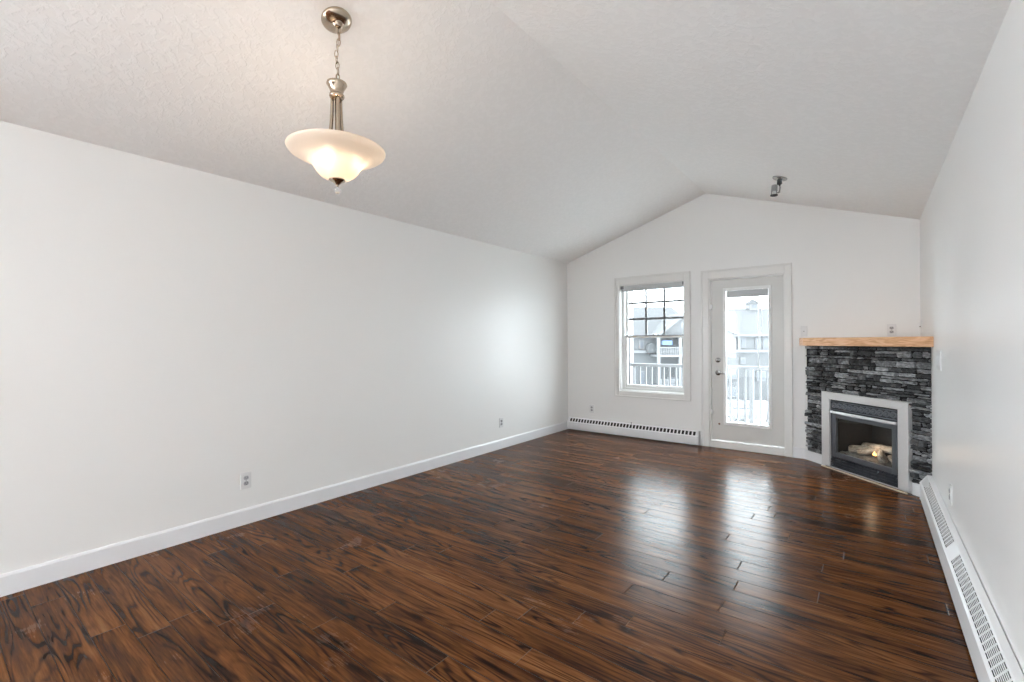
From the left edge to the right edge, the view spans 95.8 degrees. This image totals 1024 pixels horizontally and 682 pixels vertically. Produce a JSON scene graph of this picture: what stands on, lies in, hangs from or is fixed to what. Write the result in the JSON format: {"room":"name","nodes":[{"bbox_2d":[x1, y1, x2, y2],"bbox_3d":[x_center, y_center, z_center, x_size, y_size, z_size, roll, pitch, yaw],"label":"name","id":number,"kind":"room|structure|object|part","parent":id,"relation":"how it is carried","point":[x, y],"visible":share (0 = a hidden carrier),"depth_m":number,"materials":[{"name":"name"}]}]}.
{"room":"empty living room","nodes":[
{"label":"empty living room","id":0,"kind":"room"},
{"bbox_2d":[0,121,567,573],"bbox_3d":[-2.890,0.124,2.214,0.160,2.632,12.293,0,0,38],"label":"wall","id":1,"kind":"structure","parent":0,"point":[170,333],"depth_m":3.19,"materials":[{"name":"paint"}]},
{"bbox_2d":[240,471,250,489],"bbox_3d":[-1.914,1.004,3.331,0.011,0.117,0.072,0,0,38],"label":"wall outlet","id":2,"kind":"object","parent":1,"relation":"attached to","point":[245,478],"visible":1,"depth_m":3.33,"materials":[{"name":"white plastic"}]},
{"bbox_2d":[0,421,568,596],"bbox_3d":[-2.814,1.263,2.159,0.015,0.112,11.973,0,0,38],"label":"baseboard","id":3,"kind":"structure","parent":1,"relation":"attached to","point":[22,579],"depth_m":3.18,"materials":[{"name":"white paint"}]},
{"bbox_2d":[499,417,502,427],"bbox_3d":[-0.130,0.994,5.643,0.011,0.117,0.072,0,0,38],"label":"wall outlet","id":4,"kind":"object","parent":1,"relation":"attached to","point":[500,419],"visible":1,"depth_m":5.63,"materials":[{"name":"white plastic"}]},
{"bbox_2d":[0,429,978,681],"bbox_3d":[-1.294,1.369,0.904,4.274,0.120,12.163,0,0,38],"label":"floor","id":5,"kind":"structure","parent":0,"point":[568,555],"depth_m":2.43,"materials":[{"name":"laminate"}]},
{"bbox_2d":[799,336,933,491],"bbox_3d":[3.554,0.614,4.371,0.832,1.300,1.539,0,0,-7],"label":"fireplace","id":6,"kind":"object","parent":5,"relation":"on","point":[877,390],"visible":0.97,"depth_m":4.24,"materials":[{"name":"black stone"}]},
{"bbox_2d":[848,445,867,452],"bbox_3d":[3.389,1.054,4.508,0.083,0.094,0.186,0,0,-31],"label":"log","id":7,"kind":"object","parent":6,"relation":"on","point":[851,448],"visible":0.6,"depth_m":4.53,"materials":[{"name":"ceramic"}]},
{"bbox_2d":[861,442,891,454],"bbox_3d":[3.436,1.003,4.335,0.086,0.094,0.355,0,0,-3],"label":"log","id":8,"kind":"object","parent":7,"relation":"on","point":[887,449],"visible":0.68,"depth_m":4.30,"materials":[{"name":"ceramic"}]},
{"bbox_2d":[831,400,897,420],"bbox_3d":[3.272,0.644,4.329,0.010,0.094,0.708,0,0,-7],"label":"vent","id":9,"kind":"object","parent":6,"relation":"attached to","point":[869,411],"depth_m":4.29,"materials":[{"name":"black metal"}]},
{"bbox_3d":[3.282,0.942,4.327,0.030,0.430,0.681,0,0,-7],"label":"glass door frame","id":10,"kind":"part","parent":6,"relation":"part of","materials":[{"name":"grey metal"}]},
{"bbox_2d":[857,448,876,454],"bbox_3d":[3.379,1.043,4.395,0.077,0.092,0.171,0,0,-36],"label":"log","id":11,"kind":"object","parent":6,"relation":"on","point":[862,451],"visible":0.87,"depth_m":4.39,"materials":[{"name":"ceramic"}]},
{"bbox_2d":[876,448,887,462],"bbox_3d":[3.384,1.048,4.236,0.076,0.122,0.160,0,0,35],"label":"log","id":12,"kind":"object","parent":6,"relation":"on","point":[881,457],"visible":1,"depth_m":4.20,"materials":[{"name":"ceramic"}]},
{"bbox_2d":[887,455,891,464],"bbox_3d":[3.404,1.067,4.124,0.071,0.078,0.142,0,0,25],"label":"log","id":13,"kind":"object","parent":6,"relation":"on","point":[889,457],"visible":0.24,"depth_m":4.16,"materials":[{"name":"ceramic"}]},
{"bbox_2d":[0,0,1011,262],"bbox_3d":[-1.271,-1.512,0.959,4.274,0.822,12.293,0,0,38],"label":"ceiling","id":14,"kind":"structure","parent":0,"point":[558,130],"depth_m":2.73,"materials":[{"name":"white paint"}]},
{"bbox_2d":[285,6,385,193],"bbox_3d":[-0.886,-1.197,2.341,0.473,0.904,0.473,0,0,38],"label":"pendant lamp","id":15,"kind":"object","parent":14,"relation":"hanging from","point":[338,155],"visible":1,"depth_m":2.27,"materials":[{"name":"white glass"}]},
{"bbox_3d":[-0.924,-1.080,2.339,0.050,0.302,0.023,0,0,1],"label":"support arm","id":16,"kind":"part","parent":15,"relation":"part of","materials":[{"name":"silver metal"}]},
{"bbox_3d":[-0.884,-0.889,2.341,0.473,0.156,0.473,0,0,38],"label":"lamp shade","id":17,"kind":"part","parent":15,"relation":"part of","materials":[{"name":"white glass"}]},
{"bbox_3d":[-0.885,-1.024,2.341,0.132,0.415,0.132,0,0,38],"label":"rod","id":18,"kind":"part","parent":15,"relation":"part of","materials":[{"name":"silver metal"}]},
{"bbox_3d":[-0.878,-1.448,2.335,0.032,0.271,0.026,0,0,38],"label":"chain","id":19,"kind":"part","parent":15,"relation":"part of","materials":[{"name":"silver metal"}]},
{"bbox_3d":[-0.863,-1.081,2.308,0.023,0.302,0.050,0,0,-29],"label":"support arm","id":20,"kind":"part","parent":15,"relation":"part of","materials":[{"name":"silver metal"}]},
{"bbox_3d":[-0.867,-1.081,2.376,0.025,0.302,0.049,0,0,38],"label":"support arm","id":21,"kind":"part","parent":15,"relation":"part of","materials":[{"name":"silver metal"}]},
{"bbox_2d":[770,176,786,196],"bbox_3d":[2.476,-1.437,4.295,0.137,0.188,0.124,0,0,38],"label":"ceiling spotlight","id":22,"kind":"object","parent":14,"relation":"attached to","point":[774,188],"visible":1,"depth_m":4.27,"materials":[{"name":"silver metal"}]},
{"bbox_3d":[2.482,-1.505,4.290,0.121,0.052,0.124,0,0,38],"label":"mounting plate","id":23,"kind":"part","parent":22,"relation":"part of","materials":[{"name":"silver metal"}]},
{"bbox_2d":[567,193,920,448],"bbox_3d":[2.443,-0.217,5.760,3.954,3.262,0.160,0,0,38],"label":"wall","id":24,"kind":"structure","parent":0,"point":[855,274],"depth_m":5.42,"materials":[{"name":"paint"}]},
{"bbox_2d":[590,404,593,412],"bbox_3d":[1.148,0.973,6.655,0.072,0.117,0.011,0,0,38],"label":"wall outlet","id":25,"kind":"object","parent":24,"relation":"attached to","point":[591,406],"visible":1,"depth_m":6.65,"materials":[{"name":"white plastic"}]},
{"bbox_2d":[567,417,699,444],"bbox_3d":[1.573,1.189,6.287,1.862,0.190,0.076,0,0,38],"label":"heater","id":26,"kind":"object","parent":24,"relation":"attached to","point":[636,430],"visible":1,"depth_m":6.19,"materials":[{"name":"white metal"}]},
{"bbox_2d":[569,417,697,435],"bbox_3d":[1.566,1.152,6.279,1.862,0.054,0.040,0,0,38],"label":"grille","id":27,"kind":"object","parent":26,"relation":"attached to","point":[666,431],"depth_m":6.23,"materials":[{"name":"white metal"}]},
{"bbox_2d":[619,281,683,394],"bbox_3d":[1.881,-0.041,6.189,0.875,1.443,0.149,0,0,38],"label":"window","id":28,"kind":"structure","parent":24,"relation":"in","point":[624,296],"depth_m":6.29,"materials":[{"name":"white plastic"}]},
{"bbox_2d":[620,281,683,333],"bbox_3d":[1.849,-0.428,6.148,0.856,0.653,0.040,0,0,38],"label":"window blind","id":29,"kind":"object","parent":28,"relation":"attached to","point":[673,284],"visible":0.9,"depth_m":6.14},
{"bbox_3d":[1.853,-0.688,6.146,0.830,0.011,0.024,0,0,38],"label":"rail","id":30,"kind":"part","parent":29,"relation":"part of","materials":[{"name":"white plastic"}]},
{"bbox_3d":[1.897,0.281,6.176,0.813,0.710,0.030,0,0,38],"label":"sash","id":31,"kind":"part","parent":28,"relation":"part of","materials":[{"name":"clear glass"}]},
{"bbox_3d":[1.918,-0.399,6.209,0.813,0.703,0.030,0,0,38],"label":"sash","id":32,"kind":"part","parent":28,"relation":"part of","materials":[{"name":"white plastic"}]},
{"bbox_2d":[614,271,690,401],"bbox_3d":[1.831,-0.056,6.116,1.025,1.635,0.026,0,0,38],"label":"trim","id":33,"kind":"structure","parent":24,"relation":"attached to","point":[684,276],"depth_m":6.03,"materials":[{"name":"white wood"}]},
{"bbox_2d":[569,428,804,458],"bbox_3d":[2.027,1.241,5.975,2.986,0.112,0.015,0,0,38],"label":"baseboard","id":34,"kind":"structure","parent":24,"relation":"attached to","point":[797,452],"depth_m":5.12,"materials":[{"name":"white paint"}]},
{"bbox_2d":[701,263,792,457],"bbox_3d":[2.723,0.214,5.428,0.969,2.156,0.026,0,0,38],"label":"trim","id":35,"kind":"structure","parent":24,"relation":"attached to","point":[786,268],"depth_m":5.39,"materials":[{"name":"white wood"}]},
{"bbox_2d":[709,273,785,455],"bbox_3d":[2.776,0.267,5.479,0.807,2.050,0.160,0,0,38],"label":"door","id":36,"kind":"structure","parent":24,"relation":"in","point":[766,439],"depth_m":5.44,"materials":[{"name":"white plastic"}]},
{"bbox_3d":[2.524,0.387,5.608,0.134,0.068,0.055,0,0,38],"label":"handle","id":37,"kind":"part","parent":36,"relation":"part of","materials":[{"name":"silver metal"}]},
{"bbox_3d":[2.769,0.186,5.458,0.517,1.654,0.032,0,0,38],"label":"glazing frame","id":38,"kind":"part","parent":36,"relation":"part of","materials":[{"name":"clear glass"}]},
{"bbox_2d":[801,326,806,336],"bbox_3d":[3.195,-0.106,5.066,0.062,0.117,0.020,0,0,38],"label":"wall plate","id":39,"kind":"object","parent":24,"relation":"attached to","point":[803,328],"visible":1,"depth_m":5.07,"materials":[{"name":"white plastic"}]},
{"bbox_2d":[887,324,895,335],"bbox_3d":[3.785,-0.110,4.617,0.072,0.117,0.011,0,0,38],"label":"wall outlet","id":40,"kind":"object","parent":24,"relation":"attached to","point":[891,328],"visible":1,"depth_m":4.62,"materials":[{"name":"white plastic"}]},
{"bbox_2d":[805,349,931,493],"bbox_3d":[3.313,0.668,4.404,0.030,1.238,1.338,0,0,-7],"label":"wall","id":41,"kind":"structure","parent":0,"point":[805,349],"depth_m":5.04,"materials":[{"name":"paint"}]},
{"bbox_2d":[805,449,919,496],"bbox_3d":[3.293,1.236,4.408,0.015,0.103,1.320,0,0,-7],"label":"baseboard","id":42,"kind":"structure","parent":41,"relation":"attached to","point":[809,455],"depth_m":4.87,"materials":[{"name":"white paint"}]},
{"bbox_2d":[821,465,907,493],"bbox_3d":[3.252,1.280,4.329,0.011,0.012,0.907,0,0,-7],"label":"trim","id":43,"kind":"structure","parent":41,"relation":"attached to","point":[821,465],"depth_m":4.28,"materials":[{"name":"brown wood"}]},
{"bbox_2d":[920,0,1023,674],"bbox_3d":[0.367,0.102,-0.300,0.160,2.632,12.293,0,0,38],"label":"wall","id":44,"kind":"structure","parent":0,"point":[972,218],"depth_m":1.99,"materials":[{"name":"paint"}]},
{"bbox_2d":[936,351,941,370],"bbox_3d":[3.020,0.137,3.278,0.011,0.135,0.240,0,0,38],"label":"wall plate","id":45,"kind":"object","parent":44,"relation":"attached to","point":[938,353],"visible":1,"depth_m":3.22,"materials":[{"name":"white plastic"}]},
{"bbox_2d":[949,483,951,504],"bbox_3d":[2.686,0.939,2.838,0.011,0.117,0.072,0,0,38],"label":"wall outlet","id":46,"kind":"object","parent":44,"relation":"attached to","point":[950,485],"visible":1,"depth_m":2.81,"materials":[{"name":"white plastic"}]},
{"bbox_2d":[919,475,1023,681],"bbox_3d":[1.617,1.177,1.510,0.076,0.199,5.550,0,0,38],"label":"heater","id":47,"kind":"object","parent":44,"relation":"attached to","point":[993,658],"visible":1,"depth_m":2.01,"materials":[{"name":"white metal"}]},
{"bbox_3d":[3.260,1.515,6.175,4.800,0.150,1.487,0,0,38],"label":"floor","id":48,"kind":"structure","parent":0,"visible":0},
{"bbox_2d":[628,291,632,383],"bbox_3d":[1.963,0.075,7.972,0.205,2.750,0.140,0,0,38],"label":"pillar","id":49,"kind":"structure","parent":48,"relation":"on","point":[630,340],"depth_m":7.88,"materials":[{"name":"white metal"}]},
{"bbox_2d":[631,363,768,424],"bbox_3d":[3.740,0.902,6.565,4.310,1.072,0.060,0,0,38],"label":"balcony railing","id":50,"kind":"object","parent":48,"relation":"on","point":[751,369],"visible":0.16,"depth_m":6.85,"materials":[{"name":"white metal"}]},
{"bbox_3d":[3.737,0.391,6.565,4.310,0.050,0.060,0,0,38],"label":"rail","id":51,"kind":"part","parent":50,"relation":"part of","materials":[{"name":"white metal"}]},
{"bbox_3d":[3.495,0.929,6.754,0.056,1.022,0.056,0,0,38],"label":"post","id":52,"kind":"part","parent":50,"relation":"part of","materials":[{"name":"white metal"}]},
{"label":"outside","id":53,"kind":"structure","parent":0,"visible":0},
{"bbox_2d":[727,401,766,424],"bbox_3d":[-5.376,7.540,42.069,380.000,0.300,460.000,0,0,38],"label":"ground","id":54,"kind":"structure","parent":53,"point":[756,403],"depth_m":44.32,"materials":[{"name":"white snow"}]},
{"bbox_2d":[633,299,768,400],"bbox_3d":[26.371,0.567,61.449,42.323,13.338,18.500,0,0,0],"label":"apartment building","id":55,"kind":"structure","parent":54,"relation":"on","point":[742,324],"depth_m":55.80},
{"bbox_3d":[15.739,4.451,55.634,0.602,1.445,0.040,0,0,0],"label":"pane","id":56,"kind":"part","parent":55,"relation":"part of","materials":[{"name":"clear glass"}]},
{"bbox_3d":[17.687,0.197,52.850,1.145,0.515,0.300,0,0,0],"label":"blue panel","id":57,"kind":"part","parent":55,"relation":"part of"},
{"bbox_3d":[19.154,4.744,52.233,5.070,0.905,0.080,0,0,0],"label":"balcony rail","id":58,"kind":"part","parent":55,"relation":"part of","materials":[{"name":"white metal"}]},
{"bbox_3d":[19.133,1.122,52.238,5.070,0.905,0.080,0,0,0],"label":"balcony rail","id":59,"kind":"part","parent":55,"relation":"part of","materials":[{"name":"white metal"}]},
{"bbox_3d":[26.465,6.136,55.691,1.083,1.203,0.100,0,0,0],"label":"window casing","id":60,"kind":"part","parent":55,"relation":"part of","materials":[{"name":"white"}]},
{"bbox_3d":[26.465,6.136,55.631,0.843,0.963,0.040,0,0,0],"label":"pane","id":61,"kind":"part","parent":55,"relation":"part of","materials":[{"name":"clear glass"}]},
{"bbox_3d":[26.513,3.848,55.635,0.963,1.204,0.040,0,0,0],"label":"pane","id":62,"kind":"part","parent":55,"relation":"part of","materials":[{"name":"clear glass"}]},
{"bbox_3d":[27.901,0.177,55.930,0.663,1.328,0.100,0,0,0],"label":"window casing","id":63,"kind":"part","parent":55,"relation":"part of","materials":[{"name":"white"}]},
{"bbox_3d":[27.901,0.177,55.870,0.423,1.088,0.040,0,0,0],"label":"pane","id":64,"kind":"part","parent":55,"relation":"part of","materials":[{"name":"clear glass"}]},
{"bbox_3d":[29.745,0.298,55.869,0.484,1.088,0.040,0,0,0],"label":"pane","id":65,"kind":"part","parent":55,"relation":"part of","materials":[{"name":"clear glass"}]},
{"bbox_3d":[29.947,4.209,55.694,1.083,1.203,0.100,0,0,0],"label":"window casing","id":66,"kind":"part","parent":55,"relation":"part of","materials":[{"name":"white"}]},
{"bbox_3d":[29.947,4.209,55.634,0.843,0.963,0.040,0,0,0],"label":"pane","id":67,"kind":"part","parent":55,"relation":"part of","materials":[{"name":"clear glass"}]},
{"bbox_3d":[30.894,0.266,55.869,1.088,1.149,0.040,0,0,0],"label":"pane","id":68,"kind":"part","parent":55,"relation":"part of","materials":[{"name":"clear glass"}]},
{"bbox_2d":[727,399,758,420],"bbox_3d":[20.920,6.412,43.266,1.900,1.660,4.650,0,0,0],"label":"parked car","id":69,"kind":"object","parent":54,"relation":"on","point":[734,401],"visible":0.52,"depth_m":41.89,"materials":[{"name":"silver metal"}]}
]}

